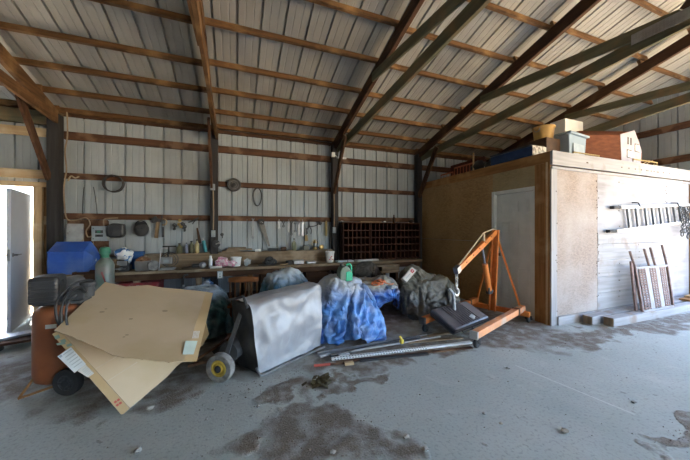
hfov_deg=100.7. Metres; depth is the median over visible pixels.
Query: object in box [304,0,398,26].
purlin
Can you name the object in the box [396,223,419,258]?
unit
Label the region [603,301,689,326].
timber
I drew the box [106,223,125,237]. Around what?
case
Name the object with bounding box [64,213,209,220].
beam
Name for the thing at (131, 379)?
cardboard sheet
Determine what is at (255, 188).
cable loop
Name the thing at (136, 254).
carton
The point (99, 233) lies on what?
box
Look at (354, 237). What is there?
unit
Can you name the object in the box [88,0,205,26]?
roof purlin
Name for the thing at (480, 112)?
roof purlin
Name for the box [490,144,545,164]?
case
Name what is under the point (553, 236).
storage unit
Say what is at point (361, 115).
purlin
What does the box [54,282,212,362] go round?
cardboard sheet
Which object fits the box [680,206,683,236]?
bunch
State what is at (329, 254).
pail
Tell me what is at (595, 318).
timber
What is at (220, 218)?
beam
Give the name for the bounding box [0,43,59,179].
roof truss
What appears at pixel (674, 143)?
wall
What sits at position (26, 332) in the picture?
board
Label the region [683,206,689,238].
bunch
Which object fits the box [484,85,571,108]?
roof purlin
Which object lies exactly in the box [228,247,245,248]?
board
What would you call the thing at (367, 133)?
purlin
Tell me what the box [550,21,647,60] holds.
roof purlin
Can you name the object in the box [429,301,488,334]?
case
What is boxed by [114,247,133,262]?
plastic bag
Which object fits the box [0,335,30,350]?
low dolly
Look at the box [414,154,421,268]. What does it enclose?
wall post
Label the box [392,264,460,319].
tarp
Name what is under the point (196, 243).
bottle
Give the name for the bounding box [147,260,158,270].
wheel
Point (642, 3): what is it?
roof purlin
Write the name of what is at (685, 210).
bunch
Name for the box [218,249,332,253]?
shelf
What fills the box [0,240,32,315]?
ground
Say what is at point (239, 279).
spindle chair
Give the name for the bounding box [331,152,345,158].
floodlight
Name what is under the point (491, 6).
roof purlin
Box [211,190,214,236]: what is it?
outlet
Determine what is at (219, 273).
outlet box
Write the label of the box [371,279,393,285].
cord
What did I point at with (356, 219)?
beam
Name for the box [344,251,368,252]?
shelf
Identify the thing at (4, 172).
trim
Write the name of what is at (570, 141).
storage tote
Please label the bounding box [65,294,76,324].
air hose
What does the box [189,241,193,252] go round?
bottle
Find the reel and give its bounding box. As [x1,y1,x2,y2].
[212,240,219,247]
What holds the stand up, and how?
on the floor
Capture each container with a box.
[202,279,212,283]
[232,282,243,295]
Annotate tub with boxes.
[230,256,241,266]
[532,124,555,140]
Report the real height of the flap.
0.282 m
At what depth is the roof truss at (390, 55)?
3.78 m
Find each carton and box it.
[130,251,144,268]
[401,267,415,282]
[517,137,559,151]
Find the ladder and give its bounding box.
[606,202,689,232]
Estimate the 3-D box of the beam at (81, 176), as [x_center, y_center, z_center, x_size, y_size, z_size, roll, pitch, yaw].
[-3.726,-0.935,5.339,2.352,0.100,0.051,0,0,-21]
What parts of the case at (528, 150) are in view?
lid, panel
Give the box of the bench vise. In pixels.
[115,261,131,271]
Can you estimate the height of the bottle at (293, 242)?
0.260 m
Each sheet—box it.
[52,332,180,413]
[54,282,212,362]
[352,261,383,277]
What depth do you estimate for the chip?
3.05 m
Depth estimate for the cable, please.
4.77 m
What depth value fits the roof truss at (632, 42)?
4.14 m
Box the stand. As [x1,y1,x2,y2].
[348,263,399,282]
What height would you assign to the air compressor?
1.025 m
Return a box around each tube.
[202,239,207,251]
[329,332,432,356]
[350,335,440,352]
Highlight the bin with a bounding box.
[47,241,99,274]
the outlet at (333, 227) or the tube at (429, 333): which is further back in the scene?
the outlet at (333, 227)
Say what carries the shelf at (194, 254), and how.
attached to the workbench
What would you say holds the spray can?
on the workbench
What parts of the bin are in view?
panel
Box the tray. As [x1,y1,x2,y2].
[354,259,378,261]
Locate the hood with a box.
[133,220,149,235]
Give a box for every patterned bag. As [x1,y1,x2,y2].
[215,257,228,266]
[227,260,237,266]
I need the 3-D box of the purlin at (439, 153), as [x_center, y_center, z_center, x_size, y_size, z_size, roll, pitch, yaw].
[2.994,-2.057,7.841,2.480,0.096,0.066,0,0,-21]
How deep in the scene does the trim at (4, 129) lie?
4.66 m
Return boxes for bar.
[336,346,472,362]
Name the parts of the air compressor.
motor, tank, motor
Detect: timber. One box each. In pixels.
[583,297,687,324]
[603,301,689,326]
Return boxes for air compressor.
[17,273,95,399]
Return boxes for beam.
[64,131,208,151]
[64,173,209,185]
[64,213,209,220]
[218,145,330,162]
[218,181,330,191]
[218,216,330,221]
[338,158,413,169]
[338,187,413,194]
[338,217,413,221]
[422,165,450,172]
[636,120,689,138]
[641,154,689,165]
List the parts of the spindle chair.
leg, crest rail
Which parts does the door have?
latch plate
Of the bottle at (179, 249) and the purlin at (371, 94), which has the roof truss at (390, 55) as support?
the purlin at (371, 94)
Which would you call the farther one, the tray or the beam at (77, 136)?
the tray
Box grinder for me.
[182,262,205,268]
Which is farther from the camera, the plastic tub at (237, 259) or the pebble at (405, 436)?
the plastic tub at (237, 259)
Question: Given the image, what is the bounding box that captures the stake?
[360,352,428,361]
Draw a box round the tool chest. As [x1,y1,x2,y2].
[117,280,163,287]
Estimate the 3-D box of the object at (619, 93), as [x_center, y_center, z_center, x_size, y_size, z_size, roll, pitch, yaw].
[5.957,-2.842,6.048,1.900,0.095,0.062,0,0,-21]
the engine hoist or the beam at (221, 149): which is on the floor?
the engine hoist
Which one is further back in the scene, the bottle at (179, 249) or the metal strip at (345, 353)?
the bottle at (179, 249)
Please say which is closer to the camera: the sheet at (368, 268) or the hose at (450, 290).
the hose at (450, 290)
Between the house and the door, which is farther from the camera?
the house
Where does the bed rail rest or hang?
on the storage unit
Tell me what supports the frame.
on the timber at (620, 319)
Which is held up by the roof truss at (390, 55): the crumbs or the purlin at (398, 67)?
the purlin at (398, 67)
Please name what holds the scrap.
on the floor
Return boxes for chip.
[344,361,353,365]
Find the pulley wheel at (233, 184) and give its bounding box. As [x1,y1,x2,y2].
[227,178,240,190]
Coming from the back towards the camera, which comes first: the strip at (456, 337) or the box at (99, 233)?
the box at (99, 233)
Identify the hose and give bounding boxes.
[54,279,95,325]
[59,286,86,323]
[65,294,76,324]
[448,288,455,309]
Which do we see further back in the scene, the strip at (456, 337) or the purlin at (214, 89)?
the purlin at (214, 89)
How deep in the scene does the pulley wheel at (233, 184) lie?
5.82 m
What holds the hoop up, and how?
hanging from the beam at (81, 176)
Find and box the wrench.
[252,218,254,237]
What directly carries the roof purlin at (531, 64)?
on the roof truss at (581, 109)
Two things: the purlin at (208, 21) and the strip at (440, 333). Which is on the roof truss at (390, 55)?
the purlin at (208, 21)
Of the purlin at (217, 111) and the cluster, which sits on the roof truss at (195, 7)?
the purlin at (217, 111)
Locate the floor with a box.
[0,298,689,459]
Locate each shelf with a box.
[109,252,209,256]
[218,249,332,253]
[344,244,368,245]
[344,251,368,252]
[397,243,418,244]
[397,250,418,251]
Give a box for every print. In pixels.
[54,335,71,346]
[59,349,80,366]
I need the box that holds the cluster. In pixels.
[172,219,186,231]
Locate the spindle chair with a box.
[226,276,258,340]
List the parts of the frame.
folded leg, folded leg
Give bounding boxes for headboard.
[451,156,485,175]
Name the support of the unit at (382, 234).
on the workbench
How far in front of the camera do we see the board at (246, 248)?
5.75 m
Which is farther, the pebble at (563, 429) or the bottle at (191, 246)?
the bottle at (191, 246)
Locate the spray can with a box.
[209,256,212,267]
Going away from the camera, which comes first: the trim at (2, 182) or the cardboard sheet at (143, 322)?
the cardboard sheet at (143, 322)
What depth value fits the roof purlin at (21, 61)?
4.28 m
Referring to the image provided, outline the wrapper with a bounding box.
[385,284,397,288]
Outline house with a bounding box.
[576,130,641,162]
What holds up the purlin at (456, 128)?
on the roof truss at (632, 42)
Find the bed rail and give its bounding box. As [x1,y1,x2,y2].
[454,162,472,174]
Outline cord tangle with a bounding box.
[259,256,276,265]
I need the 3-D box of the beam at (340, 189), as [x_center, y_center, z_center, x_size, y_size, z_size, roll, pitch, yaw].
[0.783,-0.953,7.057,2.262,0.100,0.051,0,0,-21]
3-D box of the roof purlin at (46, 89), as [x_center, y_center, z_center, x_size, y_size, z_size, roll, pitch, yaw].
[-3.581,-2.185,4.860,2.490,0.097,0.061,0,0,-21]
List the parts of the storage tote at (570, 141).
lid, label panel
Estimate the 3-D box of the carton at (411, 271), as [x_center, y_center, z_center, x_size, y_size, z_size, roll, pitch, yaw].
[1.059,0.751,4.771,0.280,0.280,0.164,0,0,-18]
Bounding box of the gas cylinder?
[95,247,114,290]
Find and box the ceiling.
[0,0,689,157]
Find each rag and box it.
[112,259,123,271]
[244,258,250,265]
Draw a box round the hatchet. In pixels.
[151,216,162,237]
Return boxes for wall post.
[46,114,63,273]
[210,131,217,284]
[331,145,337,273]
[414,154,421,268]
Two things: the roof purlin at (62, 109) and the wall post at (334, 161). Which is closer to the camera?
the roof purlin at (62, 109)
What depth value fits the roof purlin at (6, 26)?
3.80 m
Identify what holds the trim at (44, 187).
attached to the wall at (16, 151)
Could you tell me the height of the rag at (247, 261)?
0.166 m
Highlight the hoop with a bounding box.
[102,174,124,192]
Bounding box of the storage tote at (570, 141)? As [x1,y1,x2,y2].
[553,130,589,154]
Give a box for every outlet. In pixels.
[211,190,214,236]
[332,193,335,232]
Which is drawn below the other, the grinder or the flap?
the flap
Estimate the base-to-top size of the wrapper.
0.077 m
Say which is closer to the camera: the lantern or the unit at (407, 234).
the lantern
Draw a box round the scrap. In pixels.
[321,329,326,343]
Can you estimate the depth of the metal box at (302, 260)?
5.75 m
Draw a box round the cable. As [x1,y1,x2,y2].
[63,112,91,237]
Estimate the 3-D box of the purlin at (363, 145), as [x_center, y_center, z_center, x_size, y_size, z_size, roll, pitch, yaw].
[0.786,-2.044,7.048,2.330,0.095,0.062,0,0,-21]
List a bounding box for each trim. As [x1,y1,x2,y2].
[0,105,471,160]
[0,106,63,124]
[0,124,45,136]
[0,168,44,178]
[0,180,45,186]
[33,187,43,311]
[44,187,45,273]
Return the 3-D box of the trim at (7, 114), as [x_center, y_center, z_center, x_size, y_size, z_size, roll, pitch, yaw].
[-5.995,-1.870,4.414,2.540,0.220,0.080,0,0,-21]
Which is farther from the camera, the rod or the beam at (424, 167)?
the beam at (424, 167)
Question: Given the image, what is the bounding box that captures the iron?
[317,334,427,356]
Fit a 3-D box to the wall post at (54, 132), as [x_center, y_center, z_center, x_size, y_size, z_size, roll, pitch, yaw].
[-4.855,-0.245,4.793,0.160,3.370,0.155,0,0,-21]
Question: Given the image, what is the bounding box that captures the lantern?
[313,240,316,249]
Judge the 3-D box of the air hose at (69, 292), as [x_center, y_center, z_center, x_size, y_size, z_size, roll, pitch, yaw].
[-2.405,0.688,2.535,0.049,0.358,0.309,0,0,-14]
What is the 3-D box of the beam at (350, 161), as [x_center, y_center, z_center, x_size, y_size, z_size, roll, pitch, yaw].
[0.783,-1.632,7.057,2.262,0.135,0.051,0,0,-21]
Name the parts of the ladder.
rail, rail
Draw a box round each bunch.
[676,209,687,232]
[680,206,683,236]
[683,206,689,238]
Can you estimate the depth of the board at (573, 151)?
4.67 m
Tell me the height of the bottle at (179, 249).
0.190 m
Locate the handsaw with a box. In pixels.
[258,219,269,246]
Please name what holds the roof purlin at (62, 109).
on the roof truss at (25, 90)
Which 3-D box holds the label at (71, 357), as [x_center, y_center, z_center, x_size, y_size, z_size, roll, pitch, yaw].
[-2.174,1.019,2.273,0.147,0.129,0.055,0,0,-3]
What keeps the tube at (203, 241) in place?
on the workbench
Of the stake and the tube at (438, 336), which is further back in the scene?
the tube at (438, 336)
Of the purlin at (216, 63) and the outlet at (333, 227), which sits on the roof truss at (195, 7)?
the purlin at (216, 63)
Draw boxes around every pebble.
[133,446,141,452]
[402,433,409,439]
[421,445,428,451]
[560,427,568,432]
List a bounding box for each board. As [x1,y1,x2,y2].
[0,329,30,340]
[67,220,108,257]
[226,248,251,250]
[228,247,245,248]
[572,151,599,156]
[632,158,657,165]
[679,297,689,301]
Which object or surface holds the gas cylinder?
on the floor
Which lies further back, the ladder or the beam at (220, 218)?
the beam at (220, 218)
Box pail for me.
[325,249,334,262]
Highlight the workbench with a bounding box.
[66,249,422,297]
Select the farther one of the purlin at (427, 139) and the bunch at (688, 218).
the purlin at (427, 139)
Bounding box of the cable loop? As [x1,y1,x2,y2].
[252,188,261,205]
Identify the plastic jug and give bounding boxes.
[337,263,352,281]
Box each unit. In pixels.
[339,222,369,259]
[370,222,395,259]
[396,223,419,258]
[422,150,689,325]
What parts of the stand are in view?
leg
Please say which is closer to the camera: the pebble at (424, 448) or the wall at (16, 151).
the pebble at (424, 448)
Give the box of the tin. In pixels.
[268,248,277,250]
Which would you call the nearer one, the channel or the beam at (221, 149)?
the channel
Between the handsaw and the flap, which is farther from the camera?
the handsaw
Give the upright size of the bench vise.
0.180 m
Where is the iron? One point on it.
(368, 344)
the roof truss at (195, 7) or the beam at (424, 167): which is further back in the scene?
the beam at (424, 167)
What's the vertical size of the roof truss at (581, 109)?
2.942 m
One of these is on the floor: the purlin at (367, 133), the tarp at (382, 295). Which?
the tarp at (382, 295)
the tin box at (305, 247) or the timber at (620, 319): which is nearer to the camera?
the timber at (620, 319)
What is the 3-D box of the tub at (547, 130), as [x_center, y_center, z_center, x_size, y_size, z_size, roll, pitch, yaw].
[3.454,-1.657,4.976,0.348,0.243,0.344,0,0,-21]
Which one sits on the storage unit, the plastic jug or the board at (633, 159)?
the board at (633, 159)
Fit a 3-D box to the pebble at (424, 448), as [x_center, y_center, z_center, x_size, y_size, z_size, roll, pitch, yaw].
[0.523,1.429,1.870,0.048,0.025,0.039,0,0,-21]
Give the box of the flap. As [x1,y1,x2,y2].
[200,324,208,346]
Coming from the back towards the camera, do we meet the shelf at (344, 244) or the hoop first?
the shelf at (344, 244)
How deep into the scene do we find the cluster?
5.48 m
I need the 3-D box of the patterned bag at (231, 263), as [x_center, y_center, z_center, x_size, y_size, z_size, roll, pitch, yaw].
[-2.105,0.624,5.327,0.203,0.129,0.129,0,0,-21]
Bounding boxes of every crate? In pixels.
[134,256,151,270]
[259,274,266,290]
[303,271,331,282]
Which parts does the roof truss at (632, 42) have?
nail plate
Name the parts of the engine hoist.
leg, stiffener rod, ram rod, leg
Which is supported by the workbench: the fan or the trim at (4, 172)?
the fan
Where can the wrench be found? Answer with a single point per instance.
(252, 218)
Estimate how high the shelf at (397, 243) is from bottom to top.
0.028 m
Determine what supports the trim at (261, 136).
attached to the wall at (16, 151)
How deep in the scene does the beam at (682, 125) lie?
6.15 m
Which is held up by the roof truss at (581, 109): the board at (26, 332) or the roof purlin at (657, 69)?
the roof purlin at (657, 69)
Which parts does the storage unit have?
panel, door panel, door panel, door panel, door casing, panel door, door, door panel, door panel, door panel, panel, sill, panel, post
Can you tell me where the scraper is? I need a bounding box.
[196,228,201,242]
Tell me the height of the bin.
0.498 m
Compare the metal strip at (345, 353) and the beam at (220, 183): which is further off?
the beam at (220, 183)
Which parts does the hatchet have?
handle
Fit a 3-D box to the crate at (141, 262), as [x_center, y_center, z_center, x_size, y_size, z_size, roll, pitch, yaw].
[-3.437,0.566,4.879,0.229,0.238,0.214,0,0,-21]
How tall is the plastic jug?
0.249 m
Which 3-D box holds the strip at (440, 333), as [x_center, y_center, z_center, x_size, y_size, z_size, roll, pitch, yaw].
[1.382,1.433,3.963,0.832,0.015,0.060,0,0,-16]
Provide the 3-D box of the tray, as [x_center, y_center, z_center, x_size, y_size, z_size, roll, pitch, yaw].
[0.482,0.665,6.326,0.535,0.032,0.150,0,0,-24]
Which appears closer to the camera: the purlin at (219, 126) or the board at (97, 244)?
the board at (97, 244)
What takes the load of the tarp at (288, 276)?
on the floor
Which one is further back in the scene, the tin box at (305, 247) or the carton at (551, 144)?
the tin box at (305, 247)
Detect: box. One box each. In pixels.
[72,270,94,279]
[91,226,109,240]
[217,271,222,278]
[293,259,303,263]
[303,245,308,249]
[550,118,582,133]
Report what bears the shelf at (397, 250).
attached to the unit at (407, 234)
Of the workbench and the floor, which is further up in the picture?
the workbench
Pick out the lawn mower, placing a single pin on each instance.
(271, 328)
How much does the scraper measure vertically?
0.494 m
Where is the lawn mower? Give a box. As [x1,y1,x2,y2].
[188,281,324,382]
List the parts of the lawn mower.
plate, arm, frame rod, frame rod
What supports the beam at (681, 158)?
attached to the wall at (674, 143)
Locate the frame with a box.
[628,245,674,311]
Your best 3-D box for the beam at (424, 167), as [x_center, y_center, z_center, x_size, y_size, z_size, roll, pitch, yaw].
[2.974,-1.637,7.892,2.412,0.135,0.051,0,0,-21]
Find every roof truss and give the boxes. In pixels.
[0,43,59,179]
[186,0,217,187]
[332,0,491,193]
[415,0,689,197]
[486,33,689,161]
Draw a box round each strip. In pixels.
[319,352,330,357]
[338,352,349,355]
[408,336,462,343]
[421,331,469,336]
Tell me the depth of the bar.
3.33 m
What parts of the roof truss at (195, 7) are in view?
nail plate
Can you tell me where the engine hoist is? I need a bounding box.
[419,228,531,347]
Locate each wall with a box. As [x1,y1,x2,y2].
[0,107,518,291]
[597,90,689,275]
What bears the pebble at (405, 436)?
on the floor
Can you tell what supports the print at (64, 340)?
attached to the cardboard sheet at (131, 379)
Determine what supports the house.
on the storage unit
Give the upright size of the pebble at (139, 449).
0.032 m
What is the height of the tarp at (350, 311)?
0.823 m
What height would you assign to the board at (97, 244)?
0.752 m
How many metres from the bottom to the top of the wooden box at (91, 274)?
0.150 m
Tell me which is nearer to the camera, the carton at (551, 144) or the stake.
the stake
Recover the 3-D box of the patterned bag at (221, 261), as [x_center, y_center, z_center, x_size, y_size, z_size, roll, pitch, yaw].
[-2.271,0.590,5.298,0.259,0.196,0.190,0,0,-21]
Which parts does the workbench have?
leg, leg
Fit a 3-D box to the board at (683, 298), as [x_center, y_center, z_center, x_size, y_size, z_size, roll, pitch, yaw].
[6.634,1.294,5.407,0.750,0.033,0.180,0,0,-21]
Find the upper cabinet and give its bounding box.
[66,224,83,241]
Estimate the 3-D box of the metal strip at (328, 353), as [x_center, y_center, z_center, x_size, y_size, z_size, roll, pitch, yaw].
[-0.229,1.428,3.269,0.130,0.020,0.045,0,0,-32]
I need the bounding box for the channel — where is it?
[331,341,471,360]
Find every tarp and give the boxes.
[183,284,233,338]
[259,267,307,292]
[317,274,386,344]
[359,275,399,307]
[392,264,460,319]
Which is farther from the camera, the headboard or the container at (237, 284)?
the headboard
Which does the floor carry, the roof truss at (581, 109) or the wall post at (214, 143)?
the wall post at (214, 143)
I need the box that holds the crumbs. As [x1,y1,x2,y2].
[82,315,689,459]
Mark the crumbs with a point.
(685, 315)
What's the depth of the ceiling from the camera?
4.46 m
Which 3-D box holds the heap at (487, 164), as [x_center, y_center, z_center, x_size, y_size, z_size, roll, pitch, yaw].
[2.975,-1.292,5.619,0.358,0.304,0.402,0,0,-1]
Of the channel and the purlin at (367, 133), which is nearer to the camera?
the channel
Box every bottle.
[176,243,182,252]
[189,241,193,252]
[195,239,198,252]
[292,238,295,250]
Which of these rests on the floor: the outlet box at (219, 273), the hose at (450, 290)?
the hose at (450, 290)
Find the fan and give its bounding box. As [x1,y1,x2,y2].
[158,246,178,269]
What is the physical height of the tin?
0.060 m
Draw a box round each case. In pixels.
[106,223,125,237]
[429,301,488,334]
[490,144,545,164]
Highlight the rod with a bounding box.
[314,362,343,366]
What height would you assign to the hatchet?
0.437 m
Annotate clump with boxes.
[301,372,331,388]
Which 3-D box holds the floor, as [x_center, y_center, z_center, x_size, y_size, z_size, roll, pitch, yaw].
[1.492,1.500,0.804,14.560,0.120,12.440,0,0,-21]
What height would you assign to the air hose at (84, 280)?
0.403 m
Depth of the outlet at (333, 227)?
6.45 m

